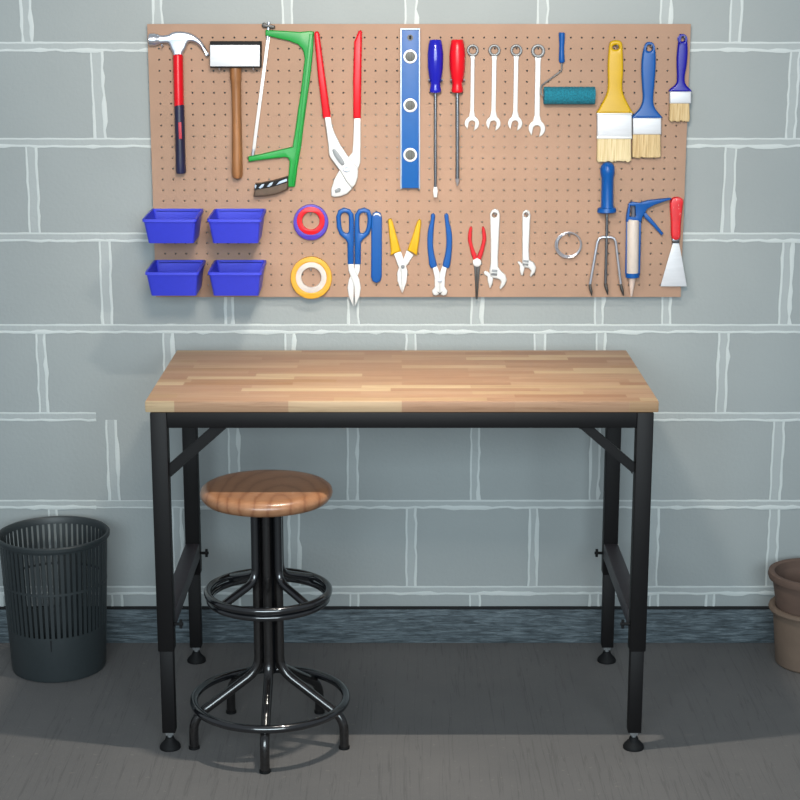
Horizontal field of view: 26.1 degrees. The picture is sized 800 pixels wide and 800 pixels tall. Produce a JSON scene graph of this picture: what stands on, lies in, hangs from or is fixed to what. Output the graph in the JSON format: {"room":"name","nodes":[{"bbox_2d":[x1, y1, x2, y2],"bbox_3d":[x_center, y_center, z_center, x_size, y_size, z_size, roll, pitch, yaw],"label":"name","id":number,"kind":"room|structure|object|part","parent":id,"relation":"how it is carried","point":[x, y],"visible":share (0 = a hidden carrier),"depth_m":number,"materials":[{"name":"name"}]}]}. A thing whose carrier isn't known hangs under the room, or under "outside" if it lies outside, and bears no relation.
{"room":"workshop","nodes":[
{"label":"workshop","id":0,"kind":"room"},
{"bbox_2d":[0,0,799,606],"bbox_3d":[0.092,-0.578,4.793,5.010,2.601,0.124,0,13,0],"label":"wall","id":1,"kind":"structure","parent":0,"point":[412,516],"depth_m":4.83,"materials":[{"name":"grey brick"}]},
{"bbox_2d":[0,606,773,642],"bbox_3d":[0.000,0.652,5.011,4.800,0.106,0.022,0,13,0],"label":"baseboard","id":2,"kind":"structure","parent":1,"relation":"attached to","point":[125,624],"depth_m":5.00,"materials":[{"name":"grey stone"}]},
{"bbox_2d":[147,24,690,296],"bbox_3d":[0.051,-0.647,4.702,1.451,0.738,0.023,0,13,0],"label":"pegboard","id":3,"kind":"object","parent":1,"relation":"attached to","point":[666,42],"visible":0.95,"depth_m":4.69,"materials":[{"name":"brown wood"}]},
{"bbox_2d":[142,209,202,242],"bbox_3d":[-0.608,-0.467,4.640,0.143,0.073,0.180,0,13,0],"label":"storage bin","id":4,"kind":"object","parent":3,"relation":"attached to","point":[161,225],"visible":1,"depth_m":4.58,"materials":[{"name":"blue plastic"}]},
{"bbox_2d":[145,260,205,295],"bbox_3d":[-0.606,-0.330,4.673,0.143,0.073,0.180,0,13,0],"label":"storage bin","id":5,"kind":"object","parent":3,"relation":"attached to","point":[165,277],"visible":1,"depth_m":4.61,"materials":[{"name":"blue plastic"}]},
{"bbox_2d":[210,41,261,178],"bbox_3d":[-0.438,-0.777,4.636,0.136,0.366,0.047,0,13,0],"label":"mallet","id":6,"kind":"object","parent":3,"relation":"hanging from","point":[234,55],"visible":1,"depth_m":4.59,"materials":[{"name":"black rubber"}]},
{"bbox_3d":[-0.440,-0.746,4.647,0.032,0.301,0.039,0,13,0],"label":"handle","id":7,"kind":"part","parent":6,"relation":"part of","materials":[{"name":"brown wood"}]},
{"bbox_2d":[207,209,265,242],"bbox_3d":[-0.437,-0.467,4.640,0.143,0.073,0.180,0,13,0],"label":"storage bin","id":8,"kind":"object","parent":3,"relation":"attached to","point":[226,225],"visible":1,"depth_m":4.57,"materials":[{"name":"blue plastic"}]},
{"bbox_2d":[208,260,265,295],"bbox_3d":[-0.439,-0.330,4.673,0.143,0.073,0.180,0,13,0],"label":"storage bin","id":9,"kind":"object","parent":3,"relation":"attached to","point":[227,277],"visible":1,"depth_m":4.61,"materials":[{"name":"blue plastic"}]},
{"bbox_2d":[248,22,313,196],"bbox_3d":[-0.320,-0.779,4.643,0.181,0.464,0.031,0,13,0],"label":"hacksaw","id":10,"kind":"object","parent":3,"relation":"hanging from","point":[305,39],"visible":1,"depth_m":4.65,"materials":[{"name":"green metal"}]},
{"bbox_3d":[-0.374,-0.822,4.641,0.054,0.302,0.003,0,13,0],"label":"blade","id":11,"kind":"part","parent":10,"relation":"part of","materials":[{"name":"metal"}]},
{"bbox_3d":[-0.350,-0.581,4.693,0.094,0.056,0.026,0,13,0],"label":"handle","id":12,"kind":"part","parent":10,"relation":"part of","materials":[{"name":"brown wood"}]},
{"bbox_2d":[314,30,361,196],"bbox_3d":[-0.165,-0.769,4.649,0.128,0.444,0.025,0,13,0],"label":"pliers","id":13,"kind":"object","parent":3,"relation":"hanging from","point":[345,179],"visible":1,"depth_m":4.65,"materials":[{"name":"red plastic"}]},
{"bbox_3d":[-0.158,-0.669,4.669,0.090,0.191,0.011,0,13,0],"label":"slotted arm","id":14,"kind":"part","parent":13,"relation":"part of","materials":[{"name":"metal"}]},
{"bbox_3d":[-0.126,-0.691,4.675,0.040,0.150,0.010,0,13,0],"label":"handle arm","id":15,"kind":"part","parent":13,"relation":"part of","materials":[{"name":"metal"}]},
{"bbox_2d":[371,211,381,282],"bbox_3d":[-0.065,-0.419,4.738,0.031,0.198,0.012,0,13,0],"label":"utility knife","id":16,"kind":"object","parent":3,"relation":"hanging from","point":[376,229],"visible":1,"depth_m":4.73,"materials":[{"name":"blue plastic"}]},
{"bbox_2d":[388,218,420,292],"bbox_3d":[0.013,-0.396,4.741,0.091,0.207,0.016,0,13,0],"label":"snips","id":17,"kind":"object","parent":3,"relation":"hanging from","point":[394,244],"visible":1,"depth_m":4.73,"materials":[{"name":"yellow plastic"}]},
{"bbox_3d":[0.002,-0.353,4.751,0.037,0.119,0.005,0,13,0],"label":"blade","id":18,"kind":"part","parent":17,"relation":"part of","materials":[{"name":"metal"}]},
{"bbox_3d":[0.015,-0.354,4.756,0.044,0.120,0.005,0,13,0],"label":"blade","id":19,"kind":"part","parent":17,"relation":"part of","materials":[{"name":"metal"}]},
{"bbox_2d":[427,213,451,295],"bbox_3d":[0.109,-0.400,4.741,0.068,0.227,0.015,0,13,0],"label":"end nippers","id":20,"kind":"object","parent":3,"relation":"hanging from","point":[439,288],"visible":1,"depth_m":4.74,"materials":[{"name":"blue plastic"}]},
{"bbox_2d":[465,44,478,129],"bbox_3d":[0.194,-0.839,4.640,0.039,0.230,0.010,0,13,0],"label":"wrench","id":21,"kind":"object","parent":3,"relation":"hanging from","point":[471,117],"visible":1,"depth_m":4.64,"materials":[{"name":"grey metal"}]},
{"bbox_2d":[468,226,485,298],"bbox_3d":[0.211,-0.377,4.748,0.050,0.202,0.012,0,13,0],"label":"pliers","id":22,"kind":"object","parent":3,"relation":"hanging from","point":[477,258],"visible":1,"depth_m":4.74,"materials":[{"name":"red plastic"}]},
{"bbox_2d":[486,44,500,130],"bbox_3d":[0.252,-0.839,4.640,0.039,0.230,0.010,0,13,0],"label":"wrench","id":23,"kind":"object","parent":3,"relation":"hanging from","point":[493,116],"visible":1,"depth_m":4.64,"materials":[{"name":"grey metal"}]},
{"bbox_2d":[508,44,521,129],"bbox_3d":[0.311,-0.839,4.640,0.039,0.230,0.010,0,13,0],"label":"wrench","id":24,"kind":"object","parent":3,"relation":"hanging from","point":[515,116],"visible":1,"depth_m":4.64,"materials":[{"name":"grey metal"}]},
{"bbox_2d":[529,44,544,136],"bbox_3d":[0.370,-0.831,4.642,0.045,0.247,0.010,0,13,0],"label":"wrench","id":25,"kind":"object","parent":3,"relation":"hanging from","point":[536,120],"visible":1,"depth_m":4.64,"materials":[{"name":"grey metal"}]},
{"bbox_2d":[540,32,595,103],"bbox_3d":[0.449,-0.885,4.611,0.146,0.189,0.047,0,13,0],"label":"paint roller","id":26,"kind":"object","parent":3,"relation":"hanging from","point":[551,95],"visible":1,"depth_m":4.61,"materials":[{"name":"teal fabric"}]},
{"bbox_3d":[0.406,-0.859,4.623,0.060,0.090,0.017,0,13,0],"label":"wire frame","id":27,"kind":"part","parent":26,"relation":"part of","materials":[{"name":"grey metal"}]},
{"bbox_3d":[0.432,-0.941,4.613,0.018,0.080,0.017,0,13,0],"label":"handle","id":28,"kind":"part","parent":26,"relation":"part of","materials":[{"name":"blue plastic"}]},
{"bbox_2d":[589,162,623,295],"bbox_3d":[0.568,-0.465,4.713,0.099,0.367,0.042,0,13,0],"label":"hand cultivator","id":29,"kind":"object","parent":3,"relation":"hanging from","point":[607,170],"visible":1,"depth_m":4.69,"materials":[{"name":"blue plastic"}]},
{"bbox_3d":[0.563,-0.576,4.687,0.053,0.138,0.042,0,13,0],"label":"handle","id":30,"kind":"part","parent":29,"relation":"part of","materials":[{"name":"blue plastic"}]},
{"bbox_2d":[625,197,670,295],"bbox_3d":[0.677,-0.418,4.727,0.122,0.271,0.038,0,13,0],"label":"gun","id":31,"kind":"object","parent":3,"relation":"hanging from","point":[633,222],"visible":1,"depth_m":4.71,"materials":[{"name":"blue plastic"}]},
{"bbox_3d":[0.620,-0.422,4.728,0.005,0.154,0.008,0,13,0],"label":"cradle rail","id":32,"kind":"part","parent":31,"relation":"part of","materials":[{"name":"blue plastic"}]},
{"bbox_3d":[0.656,-0.422,4.728,0.007,0.154,0.008,0,13,0],"label":"cradle rail","id":33,"kind":"part","parent":31,"relation":"part of","materials":[{"name":"blue plastic"}]},
{"bbox_3d":[0.677,-0.519,4.705,0.122,0.065,0.018,0,13,0],"label":"frame","id":34,"kind":"part","parent":31,"relation":"part of","materials":[{"name":"blue plastic"}]},
{"bbox_2d":[661,197,686,285],"bbox_3d":[0.754,-0.433,4.732,0.073,0.247,0.017,0,13,0],"label":"knife","id":35,"kind":"object","parent":3,"relation":"hanging from","point":[674,275],"visible":1,"depth_m":4.74,"materials":[{"name":"red paint"}]},
{"bbox_3d":[0.754,-0.372,4.746,0.073,0.120,0.002,0,13,0],"label":"blade","id":36,"kind":"part","parent":35,"relation":"part of","materials":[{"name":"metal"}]},
{"bbox_3d":[0.754,-0.496,4.717,0.036,0.118,0.017,0,13,0],"label":"handle","id":37,"kind":"part","parent":35,"relation":"part of","materials":[{"name":"red paint"}]},
{"bbox_3d":[0.259,-0.509,4.714,0.004,0.008,0.020,0,13,0],"label":"hook","id":38,"kind":"object","parent":3,"relation":"attached to","visible":0},
{"bbox_2d":[484,209,506,289],"bbox_3d":[0.262,-0.414,4.738,0.064,0.224,0.015,0,13,0],"label":"wrench","id":39,"kind":"object","parent":38,"relation":"hanging from","point":[494,271],"visible":1,"depth_m":4.74,"materials":[{"name":"metal"}]},
{"bbox_3d":[0.578,-0.945,4.606,0.004,0.008,0.029,0,13,0],"label":"hook","id":40,"kind":"object","parent":3,"relation":"attached to","visible":0},
{"bbox_2d":[596,40,632,162],"bbox_3d":[0.578,-0.802,4.642,0.100,0.325,0.024,0,13,0],"label":"brush","id":41,"kind":"object","parent":40,"relation":"hanging from","point":[614,114],"visible":1,"depth_m":4.64,"materials":[{"name":"yellow paint"}]},
{"bbox_3d":[0.578,-0.865,4.628,0.100,0.194,0.016,0,13,0],"label":"handle","id":42,"kind":"part","parent":41,"relation":"part of","materials":[{"name":"yellow paint"}]},
{"bbox_3d":[0.670,-0.945,4.606,0.004,0.008,0.029,0,13,0],"label":"hook","id":43,"kind":"object","parent":3,"relation":"attached to","visible":0},
{"bbox_2d":[632,42,661,158],"bbox_3d":[0.665,-0.805,4.642,0.083,0.309,0.022,0,13,0],"label":"brush","id":44,"kind":"object","parent":43,"relation":"hanging from","point":[646,122],"visible":1,"depth_m":4.64,"materials":[{"name":"blue plastic"}]},
{"bbox_3d":[0.665,-0.857,4.630,0.083,0.203,0.016,0,13,0],"label":"handle","id":45,"kind":"part","parent":44,"relation":"part of","materials":[{"name":"blue plastic"}]},
{"bbox_3d":[0.756,-0.967,4.601,0.004,0.008,0.029,0,13,0],"label":"hook","id":46,"kind":"object","parent":3,"relation":"attached to","visible":0},
{"bbox_2d":[668,34,691,121],"bbox_3d":[0.752,-0.863,4.628,0.062,0.233,0.022,0,13,0],"label":"brush","id":47,"kind":"object","parent":46,"relation":"hanging from","point":[679,94],"visible":1,"depth_m":4.63,"materials":[{"name":"blue paint"}]},
{"bbox_3d":[0.752,-0.901,4.619,0.063,0.154,0.016,0,13,0],"label":"handle","id":48,"kind":"part","parent":47,"relation":"part of","materials":[{"name":"blue paint"}]},
{"bbox_3d":[0.346,-0.509,4.714,0.004,0.008,0.020,0,13,0],"label":"hook","id":49,"kind":"object","parent":3,"relation":"attached to","visible":0},
{"bbox_2d":[518,210,535,276],"bbox_3d":[0.349,-0.429,4.734,0.052,0.186,0.015,0,13,0],"label":"wrench","id":50,"kind":"object","parent":49,"relation":"hanging from","point":[526,262],"visible":1,"depth_m":4.73,"materials":[{"name":"metal"}]},
{"bbox_3d":[0.095,-0.856,4.622,0.040,0.008,0.037,0,13,0],"label":"holder","id":51,"kind":"object","parent":3,"relation":"attached to","visible":0},
{"bbox_2d":[427,39,442,196],"bbox_3d":[0.094,-0.755,4.643,0.042,0.420,0.042,0,13,0],"label":"screwdriver","id":52,"kind":"object","parent":51,"relation":"hanging from","point":[435,48],"visible":1,"depth_m":4.60,"materials":[{"name":"plastic"}]},
{"bbox_3d":[0.094,-0.891,4.611,0.042,0.140,0.042,0,13,0],"label":"handle","id":53,"kind":"part","parent":52,"relation":"part of","materials":[{"name":"plastic"}]},
{"bbox_3d":[0.154,-0.856,4.622,0.040,0.008,0.037,0,13,0],"label":"holder","id":54,"kind":"object","parent":3,"relation":"attached to","visible":0},
{"bbox_2d":[449,39,464,185],"bbox_3d":[0.153,-0.770,4.640,0.042,0.389,0.042,0,13,0],"label":"screwdriver","id":55,"kind":"object","parent":54,"relation":"hanging from","point":[457,49],"visible":1,"depth_m":4.61,"materials":[{"name":"red plastic"}]},
{"bbox_3d":[0.153,-0.891,4.611,0.042,0.140,0.042,0,13,0],"label":"handle","id":56,"kind":"part","parent":55,"relation":"part of","materials":[{"name":"red plastic"}]},
{"bbox_2d":[0,643,799,799],"bbox_3d":[0.000,1.358,2.374,4.800,0.060,5.720,0,13,0],"label":"floor","id":57,"kind":"structure","parent":0,"point":[426,721],"depth_m":4.44,"materials":[{"name":"concrete"}]},
{"bbox_2d":[0,516,109,682],"bbox_3d":[-0.955,0.555,4.798,0.309,0.393,0.309,0,13,0],"label":"waste bin","id":58,"kind":"object","parent":57,"relation":"on","point":[65,641],"visible":1,"depth_m":4.71,"materials":[{"name":"grey plastic"}]},
{"bbox_2d":[189,470,349,774],"bbox_3d":[-0.327,0.533,4.293,0.403,0.665,0.412,0,13,0],"label":"stool","id":59,"kind":"object","parent":57,"relation":"on","point":[263,496],"visible":1,"depth_m":4.24,"materials":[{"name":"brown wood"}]},
{"bbox_3d":[-0.434,0.566,4.270,0.185,0.613,0.076,0,13,0],"label":"leg","id":60,"kind":"part","parent":59,"relation":"part of","materials":[{"name":"black metal"}]},
{"bbox_3d":[-0.393,0.537,4.392,0.024,0.613,0.193,-9,16,-35],"label":"leg","id":61,"kind":"part","parent":59,"relation":"part of","materials":[{"name":"black metal"}]},
{"bbox_3d":[-0.327,0.228,4.226,0.325,0.040,0.325,0,13,0],"label":"seat","id":62,"kind":"part","parent":59,"relation":"part of","materials":[{"name":"brown wood"}]},
{"bbox_3d":[-0.327,0.584,4.195,0.024,0.613,0.193,0,13,0],"label":"leg","id":63,"kind":"part","parent":59,"relation":"part of","materials":[{"name":"black metal"}]},
{"bbox_3d":[-0.261,0.537,4.392,0.024,0.613,0.193,9,16,35],"label":"leg","id":64,"kind":"part","parent":59,"relation":"part of","materials":[{"name":"black metal"}]},
{"bbox_3d":[-0.220,0.566,4.270,0.185,0.613,0.076,0,13,0],"label":"leg","id":65,"kind":"part","parent":59,"relation":"part of","materials":[{"name":"black metal"}]},
{"bbox_2d":[145,350,658,751],"bbox_3d":[0.004,0.368,4.496,1.220,0.894,0.629,0,13,0],"label":"workbench","id":66,"kind":"object","parent":57,"relation":"on","point":[215,390],"visible":1,"depth_m":4.24,"materials":[{"name":"brown wood"}]},
{"bbox_3d":[-0.575,0.320,4.189,0.040,0.605,0.040,0,13,0],"label":"leg","id":67,"kind":"part","parent":66,"relation":"part of","materials":[{"name":"black metal"}]},
{"bbox_3d":[-0.543,0.550,4.243,0.022,0.022,0.008,0,13,0],"label":"wing knob","id":68,"kind":"part","parent":66,"relation":"part of","materials":[{"name":"black rubber"}]},
{"bbox_3d":[-0.575,0.188,4.749,0.040,0.605,0.040,0,13,0],"label":"leg","id":69,"kind":"part","parent":66,"relation":"part of","materials":[{"name":"black metal"}]},
{"bbox_3d":[-0.543,0.426,4.805,0.022,0.022,0.008,0,13,0],"label":"wing knob","id":70,"kind":"part","parent":66,"relation":"part of","materials":[{"name":"black rubber"}]},
{"bbox_3d":[0.004,0.044,4.124,1.118,0.038,0.039,0,13,0],"label":"rail","id":71,"kind":"part","parent":66,"relation":"part of","materials":[{"name":"black metal"}]},
{"bbox_3d":[0.552,0.426,4.805,0.022,0.022,0.008,0,13,0],"label":"wing knob","id":72,"kind":"part","parent":66,"relation":"part of","materials":[{"name":"black rubber"}]},
{"bbox_3d":[0.584,0.188,4.749,0.040,0.605,0.040,0,13,0],"label":"leg","id":73,"kind":"part","parent":66,"relation":"part of","materials":[{"name":"black metal"}]},
{"bbox_3d":[0.552,0.550,4.243,0.022,0.022,0.008,0,13,0],"label":"wing knob","id":74,"kind":"part","parent":66,"relation":"part of","materials":[{"name":"black rubber"}]},
{"bbox_3d":[0.584,0.320,4.189,0.040,0.605,0.040,0,13,0],"label":"leg","id":75,"kind":"part","parent":66,"relation":"part of","materials":[{"name":"black metal"}]},
{"bbox_2d":[768,596,799,672],"bbox_3d":[1.152,0.657,4.845,0.240,0.173,0.240,0,13,0],"label":"plant pot","id":76,"kind":"object","parent":57,"relation":"on","point":[786,625],"visible":0.77,"depth_m":4.79,"materials":[{"name":"brown ceramic"}]},
{"bbox_2d":[768,558,799,615],"bbox_3d":[1.152,0.602,4.832,0.252,0.257,0.252,0,13,0],"label":"plant pot","id":77,"kind":"object","parent":76,"relation":"in","point":[784,575],"visible":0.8,"depth_m":4.78,"materials":[{"name":"brown ceramic"}]},
{"bbox_3d":[0.027,-0.963,4.591,0.016,0.016,0.014,0,13,0],"label":"hook","id":78,"kind":"object","parent":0,"visible":0},
{"bbox_2d":[400,28,419,188],"bbox_3d":[0.028,-0.783,4.648,0.054,0.427,0.021,0,13,0],"label":"spirit level","id":79,"kind":"object","parent":78,"relation":"hanging from","point":[409,50],"visible":1,"depth_m":4.64,"materials":[{"name":"blue paint"}]},
{"bbox_3d":[0.003,-0.783,4.648,0.004,0.427,0.021,0,13,0],"label":"edge rail","id":80,"kind":"part","parent":79,"relation":"part of","materials":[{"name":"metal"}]},
{"bbox_3d":[0.052,-0.783,4.648,0.005,0.427,0.021,0,13,0],"label":"edge rail","id":81,"kind":"part","parent":79,"relation":"part of","materials":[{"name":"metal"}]},
{"bbox_3d":[-0.243,-0.509,4.712,0.004,0.008,0.023,0,13,0],"label":"hook","id":82,"kind":"object","parent":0,"visible":0},
{"bbox_2d":[293,204,327,239],"bbox_3d":[-0.244,-0.486,4.721,0.095,0.098,0.014,0,13,0],"label":"tape roll","id":83,"kind":"object","parent":82,"relation":"hanging from","point":[302,231],"visible":1,"depth_m":4.72,"materials":[{"name":"red plastic"}]},
{"bbox_3d":[-0.245,-0.359,4.747,0.004,0.008,0.023,0,13,0],"label":"hook","id":84,"kind":"object","parent":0,"visible":0},
{"bbox_2d":[291,256,331,298],"bbox_3d":[-0.244,-0.337,4.756,0.113,0.117,0.014,0,13,0],"label":"tape roll","id":85,"kind":"object","parent":84,"relation":"hanging from","point":[305,291],"visible":1,"depth_m":4.75,"materials":[{"name":"yellow plastic"}]},
{"bbox_3d":[-0.093,-0.509,4.713,0.004,0.008,0.022,0,13,0],"label":"hook","id":86,"kind":"object","parent":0,"visible":0},
{"bbox_2d":[336,207,371,304],"bbox_3d":[-0.125,-0.392,4.744,0.098,0.274,0.013,0,13,0],"label":"tin snips","id":87,"kind":"object","parent":86,"relation":"hanging from","point":[354,231],"visible":1,"depth_m":4.73,"materials":[{"name":"blue plastic"}]},
{"bbox_3d":[-0.150,-0.450,4.730,0.048,0.156,0.013,0,13,0],"label":"handle","id":88,"kind":"part","parent":87,"relation":"part of","materials":[{"name":"blue plastic"}]},
{"bbox_3d":[-0.127,-0.318,4.764,0.035,0.119,0.005,0,13,0],"label":"blade","id":89,"kind":"part","parent":87,"relation":"part of","materials":[{"name":"metal"}]},
{"bbox_3d":[-0.125,-0.318,4.759,0.034,0.119,0.005,0,13,0],"label":"blade","id":90,"kind":"part","parent":87,"relation":"part of","materials":[{"name":"metal"}]},
{"bbox_3d":[-0.100,-0.450,4.730,0.048,0.156,0.013,0,13,0],"label":"handle","id":91,"kind":"part","parent":87,"relation":"part of","materials":[{"name":"blue plastic"}]},
{"bbox_3d":[-0.633,-0.944,4.603,0.004,0.008,0.036,0,13,0],"label":"hook","id":92,"kind":"object","parent":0,"visible":0},
{"bbox_2d":[148,31,208,173],"bbox_3d":[-0.589,-0.797,4.635,0.158,0.376,0.039,0,13,0],"label":"hammer","id":93,"kind":"object","parent":92,"relation":"hanging from","point":[178,42],"visible":1,"depth_m":4.61,"materials":[{"name":"metal"}]},
{"bbox_3d":[-0.593,-0.857,4.623,0.028,0.137,0.035,0,13,0],"label":"handle","id":94,"kind":"part","parent":93,"relation":"part of","materials":[{"name":"red plastic"}]},
{"bbox_3d":[0.463,-0.452,4.725,0.004,0.008,0.024,0,13,0],"label":"hook","id":95,"kind":"object","parent":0,"visible":0},
{"bbox_2d":[555,232,581,258],"bbox_3d":[0.462,-0.425,4.737,0.076,0.074,0.012,0,13,0],"label":"coil","id":96,"kind":"object","parent":95,"relation":"hanging from","point":[559,253],"visible":1,"depth_m":4.74,"materials":[{"name":"metal"}]}
]}

